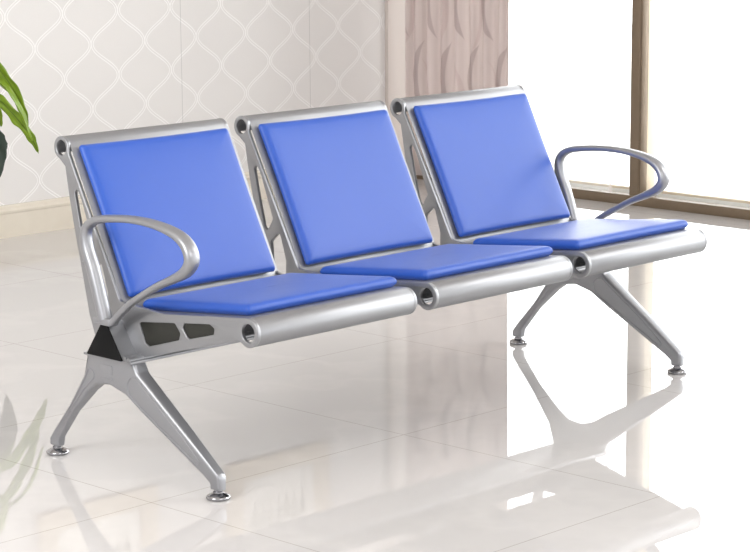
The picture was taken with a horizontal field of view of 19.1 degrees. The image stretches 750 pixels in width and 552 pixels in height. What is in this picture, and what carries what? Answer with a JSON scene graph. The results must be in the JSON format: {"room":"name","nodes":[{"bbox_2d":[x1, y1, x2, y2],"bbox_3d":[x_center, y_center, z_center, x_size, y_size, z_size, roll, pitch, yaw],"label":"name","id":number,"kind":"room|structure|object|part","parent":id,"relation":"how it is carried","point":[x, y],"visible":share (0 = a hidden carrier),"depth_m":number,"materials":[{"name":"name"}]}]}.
{"room":"waiting area","nodes":[
{"label":"waiting area","id":0,"kind":"room"},
{"bbox_2d":[0,0,384,205],"bbox_3d":[-3.578,-1.159,6.729,0.200,2.800,11.100,10,14,43],"label":"wall","id":1,"kind":"structure","parent":0,"point":[77,66],"depth_m":9.45,"materials":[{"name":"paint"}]},
{"bbox_2d":[0,169,274,238],"bbox_3d":[-3.646,0.198,6.732,0.026,0.130,10.647,10,14,43],"label":"baseboard","id":2,"kind":"structure","parent":1,"relation":"attached to","point":[40,216],"depth_m":9.04,"materials":[{"name":"beige stone"}]},
{"bbox_2d":[385,0,405,157],"bbox_3d":[0.131,-1.706,10.358,0.022,2.520,0.237,10,14,43],"label":"trim","id":3,"kind":"structure","parent":1,"relation":"attached to","point":[395,64],"depth_m":10.43,"materials":[{"name":"beige"}]},
{"bbox_2d":[0,179,749,551],"bbox_3d":[0.025,0.908,3.427,10.400,0.120,10.900,10,14,43],"label":"floor","id":4,"kind":"structure","parent":0,"point":[423,430],"depth_m":5.85,"materials":[{"name":"tile"}]},
{"bbox_2d":[0,63,38,176],"bbox_3d":[-1.550,-0.360,7.631,0.759,0.877,0.697,-1,10,-4],"label":"potted plant","id":5,"kind":"object","parent":4,"relation":"on","point":[19,118],"visible":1,"depth_m":7.87,"materials":[{"name":"green plant"}]},
{"bbox_2d":[46,85,706,501],"bbox_3d":[0.066,-0.024,5.935,0.768,0.808,1.875,10,14,43],"label":"bench","id":6,"kind":"object","parent":4,"relation":"on","point":[189,265],"visible":1,"depth_m":5.77,"materials":[{"name":"silver metal"}]},
{"bbox_3d":[-0.559,-0.004,5.254,0.415,0.277,0.040,10,14,43],"label":"armrest","id":7,"kind":"part","parent":6,"relation":"part of","materials":[{"name":"silver metal"}]},
{"bbox_2d":[79,128,274,296],"bbox_3d":[-0.492,-0.167,5.598,0.192,0.359,0.488,10,14,43],"label":"backrest cushion","id":8,"kind":"object","parent":6,"relation":"on","point":[193,181],"depth_m":5.57,"materials":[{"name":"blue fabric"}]},
{"bbox_2d":[143,273,396,315],"bbox_3d":[-0.254,0.041,5.418,0.381,0.061,0.502,10,14,43],"label":"seat cushion","id":9,"kind":"object","parent":6,"relation":"on","point":[288,291],"depth_m":5.32,"materials":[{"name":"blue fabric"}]},
{"bbox_2d":[258,110,432,264],"bbox_3d":[-0.075,-0.247,6.022,0.192,0.359,0.488,10,14,43],"label":"backrest cushion","id":10,"kind":"object","parent":6,"relation":"on","point":[344,190],"depth_m":5.98,"materials":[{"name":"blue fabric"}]},
{"bbox_2d":[320,244,552,279],"bbox_3d":[0.164,-0.039,5.841,0.381,0.061,0.502,10,14,43],"label":"seat cushion","id":11,"kind":"object","parent":6,"relation":"on","point":[445,261],"depth_m":5.75,"materials":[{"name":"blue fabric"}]},
{"bbox_2d":[413,93,569,236],"bbox_3d":[0.343,-0.327,6.445,0.192,0.359,0.488,10,14,43],"label":"backrest cushion","id":12,"kind":"object","parent":6,"relation":"on","point":[487,159],"depth_m":6.40,"materials":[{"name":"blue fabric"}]},
{"bbox_2d":[473,219,687,249],"bbox_3d":[0.581,-0.119,6.265,0.381,0.061,0.502,10,14,43],"label":"seat cushion","id":13,"kind":"object","parent":6,"relation":"on","point":[582,234],"depth_m":6.17,"materials":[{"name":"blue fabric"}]},
{"bbox_3d":[0.690,-0.244,6.521,0.415,0.277,0.040,10,14,43],"label":"armrest","id":14,"kind":"part","parent":6,"relation":"part of","materials":[{"name":"silver metal"}]},
{"bbox_3d":[3.839,-2.470,6.683,10.200,0.300,0.140,10,14,43],"label":"wall","id":15,"kind":"structure","parent":0,"visible":0},
{"bbox_2d":[405,0,508,176],"bbox_3d":[0.369,-1.630,10.074,0.636,2.410,0.037,10,14,43],"label":"wall panel","id":16,"kind":"object","parent":15,"relation":"hanging from","point":[451,45],"visible":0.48,"depth_m":10.19,"materials":[{"name":"beige wood"}]},
{"bbox_2d":[416,0,749,219],"bbox_3d":[3.834,-1.093,6.940,10.226,2.500,0.125,10,14,43],"label":"window","id":17,"kind":"structure","parent":15,"relation":"in","point":[644,12],"depth_m":9.59,"materials":[{"name":"brown metal"}]},
{"bbox_3d":[3.850,0.120,7.136,10.178,0.043,0.100,10,14,43],"label":"sill rail","id":18,"kind":"part","parent":17,"relation":"part of","materials":[{"name":"brown metal"}]},
{"bbox_3d":[1.137,-1.530,9.466,0.054,2.397,0.055,10,14,43],"label":"post","id":19,"kind":"part","parent":17,"relation":"part of","materials":[{"name":"brown metal"}]},
{"bbox_3d":[3.893,0.108,7.179,10.178,0.050,0.025,10,14,43],"label":"sill","id":20,"kind":"part","parent":17,"relation":"part of","materials":[{"name":"brown wood"}]},
{"label":"outside","id":21,"kind":"structure","parent":0,"visible":0},
{"bbox_2d":[508,22,749,199],"bbox_3d":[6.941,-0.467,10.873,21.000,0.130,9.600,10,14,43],"label":"window","id":22,"kind":"structure","parent":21,"point":[703,95],"depth_m":14.40,"materials":[{"name":"glass"}]}
]}

